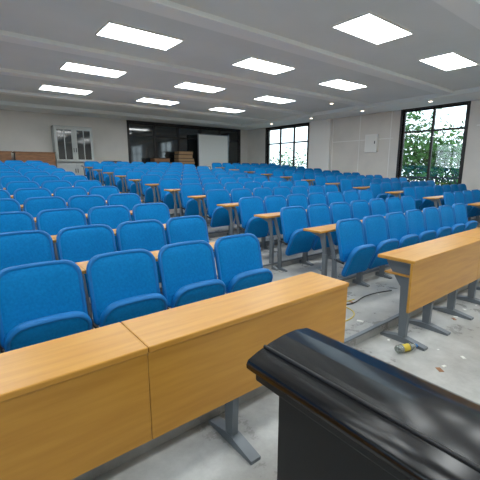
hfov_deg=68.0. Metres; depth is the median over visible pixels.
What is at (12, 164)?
chair
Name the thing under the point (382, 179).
chair
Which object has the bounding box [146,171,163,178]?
chair
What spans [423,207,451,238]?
chair
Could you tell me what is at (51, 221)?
chair
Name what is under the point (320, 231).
row desk
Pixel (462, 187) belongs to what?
chair
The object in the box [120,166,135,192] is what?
chair
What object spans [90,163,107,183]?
chair
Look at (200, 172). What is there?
chair
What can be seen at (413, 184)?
chair
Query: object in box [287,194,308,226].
chair
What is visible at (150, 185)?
row desk
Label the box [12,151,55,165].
wooden table
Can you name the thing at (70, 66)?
panel light
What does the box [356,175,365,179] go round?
chair
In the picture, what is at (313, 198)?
chair
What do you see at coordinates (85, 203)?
chair
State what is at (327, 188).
chair
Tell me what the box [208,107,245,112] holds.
panel light
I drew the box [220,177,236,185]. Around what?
chair
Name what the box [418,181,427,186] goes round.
chair
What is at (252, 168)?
chair
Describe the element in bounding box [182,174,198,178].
chair
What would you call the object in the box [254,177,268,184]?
chair
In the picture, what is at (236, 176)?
chair
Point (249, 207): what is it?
chair
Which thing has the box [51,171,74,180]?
chair
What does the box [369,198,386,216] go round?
chair
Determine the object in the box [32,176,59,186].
chair
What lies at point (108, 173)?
row desk
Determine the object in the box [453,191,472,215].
chair
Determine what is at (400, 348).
plastic bottle
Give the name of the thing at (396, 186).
chair
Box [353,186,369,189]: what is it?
row desk
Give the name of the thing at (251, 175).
chair
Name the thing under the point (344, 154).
wall
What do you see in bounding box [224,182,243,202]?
chair
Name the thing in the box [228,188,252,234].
chair
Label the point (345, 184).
chair
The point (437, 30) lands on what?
ceiling
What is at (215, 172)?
chair
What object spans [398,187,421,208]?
chair
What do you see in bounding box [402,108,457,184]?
tree
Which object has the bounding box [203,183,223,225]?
chair
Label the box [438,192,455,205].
chair
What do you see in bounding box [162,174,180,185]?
chair
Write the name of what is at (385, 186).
chair
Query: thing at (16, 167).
chair
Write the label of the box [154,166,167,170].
chair
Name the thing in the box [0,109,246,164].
wall
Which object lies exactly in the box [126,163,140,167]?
chair
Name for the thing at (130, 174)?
chair
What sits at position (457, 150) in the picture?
tree
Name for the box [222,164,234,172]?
chair
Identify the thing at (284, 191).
chair
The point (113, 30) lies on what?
panel light
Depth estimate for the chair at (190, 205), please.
6.82 m
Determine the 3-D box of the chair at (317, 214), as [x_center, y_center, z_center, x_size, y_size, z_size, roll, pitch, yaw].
[1.107,-0.112,5.277,0.524,0.842,0.601,-9,14,-38]
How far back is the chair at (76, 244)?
3.20 m
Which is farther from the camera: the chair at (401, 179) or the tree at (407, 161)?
the tree at (407, 161)
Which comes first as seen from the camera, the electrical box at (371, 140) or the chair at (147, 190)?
the chair at (147, 190)
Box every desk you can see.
[0,272,348,479]
[51,224,165,242]
[75,242,214,273]
[93,169,196,181]
[103,172,113,185]
[115,176,125,192]
[129,178,199,194]
[145,181,253,202]
[164,186,243,216]
[188,193,252,216]
[217,198,307,234]
[254,207,329,270]
[303,208,437,275]
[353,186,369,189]
[378,227,479,350]
[385,191,402,196]
[423,195,442,207]
[468,202,479,207]
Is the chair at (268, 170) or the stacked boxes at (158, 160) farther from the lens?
the stacked boxes at (158, 160)
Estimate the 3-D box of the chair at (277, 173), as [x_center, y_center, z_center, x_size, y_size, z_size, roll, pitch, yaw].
[1.234,-1.920,12.025,0.524,0.842,0.602,-9,14,-38]
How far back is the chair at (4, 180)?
6.58 m
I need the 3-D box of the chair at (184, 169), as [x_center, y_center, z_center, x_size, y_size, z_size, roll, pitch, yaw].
[-1.564,-1.786,10.974,0.524,0.842,0.602,-9,14,-38]
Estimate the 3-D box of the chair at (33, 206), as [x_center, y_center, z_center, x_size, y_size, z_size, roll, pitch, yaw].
[-2.536,-0.146,4.682,0.524,0.842,0.602,-9,14,-38]
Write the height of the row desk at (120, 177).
0.728 m
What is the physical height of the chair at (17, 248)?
0.842 m
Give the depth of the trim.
3.87 m
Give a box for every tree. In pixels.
[270,144,306,168]
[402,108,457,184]
[402,111,464,185]
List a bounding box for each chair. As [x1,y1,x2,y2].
[0,168,15,171]
[0,171,21,177]
[0,176,29,187]
[0,189,10,198]
[0,198,20,211]
[0,211,35,232]
[0,230,55,270]
[0,260,91,352]
[4,160,22,164]
[5,181,39,194]
[8,162,28,167]
[11,188,51,209]
[13,165,34,171]
[18,168,41,175]
[21,196,66,229]
[24,171,49,180]
[25,160,42,164]
[31,163,48,167]
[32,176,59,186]
[35,208,86,258]
[36,165,56,170]
[41,181,71,193]
[44,168,64,175]
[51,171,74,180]
[53,187,87,207]
[53,224,116,296]
[62,175,87,185]
[68,195,105,224]
[74,180,101,191]
[82,161,98,179]
[82,249,166,328]
[86,205,130,250]
[89,186,119,205]
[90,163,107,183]
[100,165,121,192]
[101,161,113,185]
[107,193,140,220]
[110,163,124,167]
[111,168,130,191]
[116,219,166,282]
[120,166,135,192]
[123,171,144,196]
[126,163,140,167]
[131,203,169,244]
[132,168,148,174]
[138,166,151,170]
[138,174,162,203]
[142,164,154,167]
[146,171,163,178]
[150,168,165,173]
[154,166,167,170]
[155,179,182,216]
[158,240,225,308]
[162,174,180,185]
[164,171,181,178]
[166,215,214,258]
[167,168,181,174]
[169,166,182,171]
[175,183,206,218]
[181,178,203,215]
[182,171,197,174]
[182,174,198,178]
[183,168,196,171]
[197,168,210,172]
[198,171,212,179]
[200,174,215,185]
[200,189,234,239]
[201,178,219,191]
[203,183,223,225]
[208,163,221,169]
[211,168,223,173]
[214,171,227,177]
[214,233,272,293]
[217,174,231,181]
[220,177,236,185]
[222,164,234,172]
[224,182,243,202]
[228,171,240,176]
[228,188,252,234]
[232,197,268,248]
[233,174,246,179]
[236,166,249,175]
[237,177,252,185]
[244,182,261,195]
[247,173,260,180]
[250,166,258,172]
[252,168,267,177]
[253,187,272,207]
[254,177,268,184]
[260,195,287,247]
[262,181,278,190]
[266,168,274,177]
[269,170,286,180]
[269,177,282,184]
[272,187,290,198]
[272,206,315,271]
[279,181,293,189]
[284,170,293,181]
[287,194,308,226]
[289,173,303,182]
[291,186,307,197]
[294,180,308,188]
[301,204,336,265]
[304,173,314,184]
[308,185,323,193]
[308,193,326,204]
[311,176,326,186]
[314,173,323,176]
[323,185,337,195]
[324,173,333,177]
[326,176,340,190]
[326,191,343,206]
[326,218,375,286]
[330,202,351,256]
[336,179,356,193]
[337,175,346,191]
[343,191,358,204]
[347,175,356,181]
[350,200,370,219]
[352,179,362,191]
[355,215,398,286]
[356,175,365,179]
[358,190,373,202]
[362,178,371,189]
[365,183,386,200]
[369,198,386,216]
[372,178,381,184]
[381,178,390,183]
[381,182,394,197]
[385,197,402,212]
[385,212,418,276]
[390,178,398,182]
[391,182,403,197]
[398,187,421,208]
[399,177,406,182]
[401,181,410,190]
[401,196,415,212]
[405,209,435,243]
[410,181,418,187]
[414,186,431,210]
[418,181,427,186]
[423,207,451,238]
[424,186,441,206]
[427,180,434,185]
[433,185,443,206]
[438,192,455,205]
[438,205,464,234]
[442,185,451,191]
[450,184,458,192]
[452,203,477,231]
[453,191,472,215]
[458,184,466,191]
[463,190,478,220]
[470,189,479,222]
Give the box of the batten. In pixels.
[331,111,479,177]
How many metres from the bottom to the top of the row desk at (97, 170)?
0.728 m
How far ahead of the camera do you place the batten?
13.55 m
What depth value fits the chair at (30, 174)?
7.59 m
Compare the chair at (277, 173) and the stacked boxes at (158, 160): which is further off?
the stacked boxes at (158, 160)
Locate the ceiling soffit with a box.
[0,87,479,129]
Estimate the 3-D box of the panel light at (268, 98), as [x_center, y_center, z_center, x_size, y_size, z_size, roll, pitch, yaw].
[1.077,-4.322,10.966,1.240,0.020,0.640,-9,14,-37]
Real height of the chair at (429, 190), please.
0.842 m
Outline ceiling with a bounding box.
[0,0,479,123]
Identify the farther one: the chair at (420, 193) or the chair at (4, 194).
the chair at (420, 193)
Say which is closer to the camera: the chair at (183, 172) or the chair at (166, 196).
the chair at (166, 196)
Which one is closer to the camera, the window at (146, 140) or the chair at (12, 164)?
the chair at (12, 164)
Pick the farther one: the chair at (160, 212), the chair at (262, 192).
the chair at (262, 192)
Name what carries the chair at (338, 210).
on the floor
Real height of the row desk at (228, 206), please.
0.728 m
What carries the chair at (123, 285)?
on the floor
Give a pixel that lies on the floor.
(193, 450)
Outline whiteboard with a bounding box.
[197,133,228,168]
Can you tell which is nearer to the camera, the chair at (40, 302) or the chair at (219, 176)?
the chair at (40, 302)
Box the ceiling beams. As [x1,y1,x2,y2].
[0,0,479,121]
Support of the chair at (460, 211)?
on the floor
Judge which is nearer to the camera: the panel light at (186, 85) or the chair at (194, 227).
the chair at (194, 227)
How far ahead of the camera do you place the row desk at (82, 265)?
2.69 m
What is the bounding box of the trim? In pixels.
[90,201,479,343]
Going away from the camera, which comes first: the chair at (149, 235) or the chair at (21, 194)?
the chair at (149, 235)
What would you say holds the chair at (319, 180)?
on the floor
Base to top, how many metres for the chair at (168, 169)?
0.842 m
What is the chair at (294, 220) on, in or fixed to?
on the floor
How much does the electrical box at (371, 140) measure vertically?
0.650 m
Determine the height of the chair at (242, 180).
0.842 m
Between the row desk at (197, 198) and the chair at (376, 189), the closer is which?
the row desk at (197, 198)
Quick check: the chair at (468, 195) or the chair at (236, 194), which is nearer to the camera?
the chair at (236, 194)
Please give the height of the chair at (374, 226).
0.842 m
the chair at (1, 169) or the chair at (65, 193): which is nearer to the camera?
the chair at (65, 193)
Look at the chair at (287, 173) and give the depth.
12.20 m
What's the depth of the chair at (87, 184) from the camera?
6.56 m
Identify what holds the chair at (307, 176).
on the floor
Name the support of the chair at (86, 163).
on the floor
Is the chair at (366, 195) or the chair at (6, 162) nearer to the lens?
the chair at (366, 195)
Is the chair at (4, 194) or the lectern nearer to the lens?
the lectern
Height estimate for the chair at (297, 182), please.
0.842 m
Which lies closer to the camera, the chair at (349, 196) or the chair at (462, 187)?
the chair at (349, 196)
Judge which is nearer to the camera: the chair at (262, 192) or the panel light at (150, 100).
the chair at (262, 192)
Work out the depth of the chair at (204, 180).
8.18 m
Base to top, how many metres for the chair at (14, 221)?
0.842 m
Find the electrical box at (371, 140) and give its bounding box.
[364,134,378,152]
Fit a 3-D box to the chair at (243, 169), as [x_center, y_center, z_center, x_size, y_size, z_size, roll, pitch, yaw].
[0.127,-2.345,13.388,0.524,0.842,0.602,-9,14,-38]
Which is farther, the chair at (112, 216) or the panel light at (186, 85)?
the panel light at (186, 85)
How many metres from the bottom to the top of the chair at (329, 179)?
0.842 m
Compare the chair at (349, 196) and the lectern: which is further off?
the chair at (349, 196)
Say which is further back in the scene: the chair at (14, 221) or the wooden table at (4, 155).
the wooden table at (4, 155)
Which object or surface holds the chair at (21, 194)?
on the floor
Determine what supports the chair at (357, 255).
on the floor
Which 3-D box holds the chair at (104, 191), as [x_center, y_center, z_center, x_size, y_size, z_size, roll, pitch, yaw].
[-2.274,-0.485,5.993,0.524,0.842,0.602,-9,14,-37]
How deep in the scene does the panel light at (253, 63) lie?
7.33 m
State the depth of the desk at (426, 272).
3.31 m
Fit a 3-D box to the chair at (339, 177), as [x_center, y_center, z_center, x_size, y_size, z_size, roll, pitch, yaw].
[3.165,-1.621,11.298,0.524,0.842,0.602,-9,14,-37]
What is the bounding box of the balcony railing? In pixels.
[401,176,457,184]
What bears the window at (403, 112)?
in the wall at (344, 154)
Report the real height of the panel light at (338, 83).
0.020 m
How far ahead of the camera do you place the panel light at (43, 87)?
9.55 m
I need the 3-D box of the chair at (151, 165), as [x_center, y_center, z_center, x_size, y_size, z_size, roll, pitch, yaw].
[-3.092,-2.146,12.012,0.524,0.842,0.602,-9,14,-37]
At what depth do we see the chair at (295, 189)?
7.48 m
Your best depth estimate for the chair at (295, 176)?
11.22 m
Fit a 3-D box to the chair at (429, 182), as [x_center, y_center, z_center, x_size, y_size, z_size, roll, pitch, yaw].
[5.914,-1.449,11.203,0.524,0.842,0.602,-9,14,-38]
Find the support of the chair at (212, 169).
on the floor
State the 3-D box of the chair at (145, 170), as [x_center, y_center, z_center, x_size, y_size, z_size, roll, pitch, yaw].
[-2.793,-1.597,10.026,0.524,0.842,0.601,-9,14,-37]
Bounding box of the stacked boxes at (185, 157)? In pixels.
[173,151,194,164]
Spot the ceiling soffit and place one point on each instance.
(469, 94)
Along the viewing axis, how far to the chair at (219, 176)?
9.48 m
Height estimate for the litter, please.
0.083 m
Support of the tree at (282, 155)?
on the ground
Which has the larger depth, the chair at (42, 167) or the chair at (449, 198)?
the chair at (42, 167)
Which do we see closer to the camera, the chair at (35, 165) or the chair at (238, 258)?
the chair at (238, 258)
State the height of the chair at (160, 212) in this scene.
0.842 m
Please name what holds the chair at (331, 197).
on the floor
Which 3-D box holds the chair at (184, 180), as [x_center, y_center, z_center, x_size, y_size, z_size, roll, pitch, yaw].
[-1.122,-0.960,7.990,0.524,0.842,0.602,-9,14,-37]
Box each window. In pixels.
[126,120,239,168]
[265,122,308,167]
[396,101,470,183]
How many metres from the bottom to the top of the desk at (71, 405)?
0.765 m
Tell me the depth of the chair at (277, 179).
9.48 m
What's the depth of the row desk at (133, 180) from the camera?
8.19 m
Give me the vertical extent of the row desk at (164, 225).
0.728 m
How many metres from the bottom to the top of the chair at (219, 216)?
0.842 m
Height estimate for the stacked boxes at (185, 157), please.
1.379 m
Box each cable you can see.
[345,299,354,321]
[346,290,391,304]
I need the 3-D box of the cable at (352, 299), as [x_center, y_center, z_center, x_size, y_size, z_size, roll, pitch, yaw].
[1.062,0.727,3.578,0.184,0.010,0.838,6,13,27]
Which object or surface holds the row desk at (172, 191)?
on the floor
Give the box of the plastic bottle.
[394,343,417,352]
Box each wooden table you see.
[0,151,11,162]
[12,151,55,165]
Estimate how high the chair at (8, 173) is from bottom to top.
0.842 m
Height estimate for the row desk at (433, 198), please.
0.728 m
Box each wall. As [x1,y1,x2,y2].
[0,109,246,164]
[247,100,479,190]
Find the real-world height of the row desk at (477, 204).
0.728 m
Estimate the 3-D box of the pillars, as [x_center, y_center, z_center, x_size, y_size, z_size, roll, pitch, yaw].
[5.808,-2.664,12.109,0.140,3.480,8.900,-9,14,-37]
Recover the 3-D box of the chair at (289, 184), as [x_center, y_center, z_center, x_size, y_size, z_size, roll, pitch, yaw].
[1.068,-1.000,8.572,0.524,0.842,0.602,-9,14,-38]
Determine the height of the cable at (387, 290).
0.012 m
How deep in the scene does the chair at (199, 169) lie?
11.17 m
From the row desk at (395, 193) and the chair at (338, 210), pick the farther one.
the row desk at (395, 193)
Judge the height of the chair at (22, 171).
0.842 m
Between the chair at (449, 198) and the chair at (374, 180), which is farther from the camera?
the chair at (374, 180)
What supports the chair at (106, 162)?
on the floor
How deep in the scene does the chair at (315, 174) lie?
11.87 m
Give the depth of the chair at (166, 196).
7.49 m
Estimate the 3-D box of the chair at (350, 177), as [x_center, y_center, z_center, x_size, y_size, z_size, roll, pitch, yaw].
[3.575,-1.685,11.615,0.524,0.842,0.602,-9,14,-37]
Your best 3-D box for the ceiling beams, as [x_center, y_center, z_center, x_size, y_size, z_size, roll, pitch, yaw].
[-0.749,-3.387,6.411,14.580,0.070,12.670,-9,14,-37]
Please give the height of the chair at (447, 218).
0.842 m
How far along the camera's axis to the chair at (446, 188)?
9.80 m
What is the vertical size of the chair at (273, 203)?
0.842 m
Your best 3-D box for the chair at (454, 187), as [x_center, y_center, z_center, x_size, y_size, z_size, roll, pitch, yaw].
[6.060,-1.174,10.207,0.524,0.842,0.601,-9,14,-38]
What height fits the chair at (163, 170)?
0.842 m
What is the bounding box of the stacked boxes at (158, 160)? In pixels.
[149,158,171,163]
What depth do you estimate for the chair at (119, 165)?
11.30 m
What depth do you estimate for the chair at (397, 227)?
4.76 m
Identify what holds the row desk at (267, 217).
on the floor
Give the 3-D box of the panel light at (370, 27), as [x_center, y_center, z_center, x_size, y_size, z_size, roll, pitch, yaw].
[2.053,-3.224,5.468,1.240,0.020,0.640,-9,14,-37]
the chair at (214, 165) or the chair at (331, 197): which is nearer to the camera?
the chair at (331, 197)
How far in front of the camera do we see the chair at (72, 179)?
7.22 m
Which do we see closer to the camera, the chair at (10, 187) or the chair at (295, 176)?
the chair at (10, 187)
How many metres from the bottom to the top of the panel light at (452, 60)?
0.020 m
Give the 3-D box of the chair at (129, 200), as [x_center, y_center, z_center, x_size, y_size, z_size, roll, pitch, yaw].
[-1.724,-0.272,5.309,0.524,0.842,0.602,-9,14,-37]
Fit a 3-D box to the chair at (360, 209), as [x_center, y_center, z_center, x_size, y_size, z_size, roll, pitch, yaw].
[1.917,-0.237,5.902,0.524,0.842,0.602,-9,14,-38]
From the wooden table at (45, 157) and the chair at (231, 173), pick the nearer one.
the chair at (231, 173)
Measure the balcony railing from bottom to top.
1.300 m
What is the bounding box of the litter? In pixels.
[348,294,476,371]
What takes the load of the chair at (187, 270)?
on the floor
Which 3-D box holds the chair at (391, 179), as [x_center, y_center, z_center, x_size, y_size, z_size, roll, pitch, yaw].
[4.948,-1.598,11.566,0.524,0.842,0.601,-9,14,-37]
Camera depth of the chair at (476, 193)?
8.79 m
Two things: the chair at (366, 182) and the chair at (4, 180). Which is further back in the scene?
the chair at (366, 182)
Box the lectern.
[246,328,479,479]
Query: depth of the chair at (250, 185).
7.82 m
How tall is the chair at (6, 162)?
0.842 m
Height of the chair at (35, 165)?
0.842 m
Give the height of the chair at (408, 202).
0.842 m
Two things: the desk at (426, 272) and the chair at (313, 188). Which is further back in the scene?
the chair at (313, 188)
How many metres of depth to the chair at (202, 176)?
9.18 m
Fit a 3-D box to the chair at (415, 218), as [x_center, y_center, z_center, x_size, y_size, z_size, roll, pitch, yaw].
[2.475,-0.025,5.224,0.524,0.842,0.601,-9,14,-37]
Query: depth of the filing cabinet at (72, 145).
13.18 m
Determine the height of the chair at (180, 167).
0.842 m
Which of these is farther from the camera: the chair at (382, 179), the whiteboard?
the whiteboard
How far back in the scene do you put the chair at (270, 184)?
8.16 m
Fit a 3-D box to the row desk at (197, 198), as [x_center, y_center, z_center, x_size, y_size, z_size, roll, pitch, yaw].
[0.721,-0.621,7.352,3.880,0.728,0.391,-9,14,-37]
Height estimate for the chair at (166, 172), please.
0.842 m
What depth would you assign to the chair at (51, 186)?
6.22 m
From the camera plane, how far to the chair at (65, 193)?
5.55 m
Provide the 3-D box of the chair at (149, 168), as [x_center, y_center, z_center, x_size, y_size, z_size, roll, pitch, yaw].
[-2.939,-1.872,11.022,0.524,0.842,0.602,-9,14,-37]
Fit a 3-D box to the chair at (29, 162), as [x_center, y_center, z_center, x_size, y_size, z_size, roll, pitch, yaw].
[-6.173,-1.969,10.743,0.524,0.842,0.601,-9,14,-38]
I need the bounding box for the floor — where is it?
[72,184,479,479]
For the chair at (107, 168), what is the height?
0.842 m
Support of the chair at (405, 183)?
on the floor
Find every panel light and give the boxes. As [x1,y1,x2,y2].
[38,84,92,94]
[59,61,126,77]
[95,21,183,50]
[135,97,179,104]
[173,81,225,92]
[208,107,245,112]
[231,56,295,74]
[253,95,296,103]
[317,78,367,90]
[331,12,413,44]
[418,51,478,70]
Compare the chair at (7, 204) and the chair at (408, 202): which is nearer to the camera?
the chair at (7, 204)
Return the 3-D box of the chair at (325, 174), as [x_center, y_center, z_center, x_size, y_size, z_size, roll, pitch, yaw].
[3.021,-1.897,12.296,0.524,0.842,0.602,-9,14,-37]
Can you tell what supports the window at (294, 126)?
in the wall at (344, 154)
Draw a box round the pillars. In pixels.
[309,119,332,171]
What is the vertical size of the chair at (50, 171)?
0.842 m
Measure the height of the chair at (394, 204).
0.842 m
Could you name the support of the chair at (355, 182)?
on the floor
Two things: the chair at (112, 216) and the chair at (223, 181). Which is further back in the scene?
the chair at (223, 181)
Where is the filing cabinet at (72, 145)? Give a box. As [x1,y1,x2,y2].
[50,125,93,176]
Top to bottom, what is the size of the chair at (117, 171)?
0.842 m
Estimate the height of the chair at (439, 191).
0.842 m
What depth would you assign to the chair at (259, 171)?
12.60 m

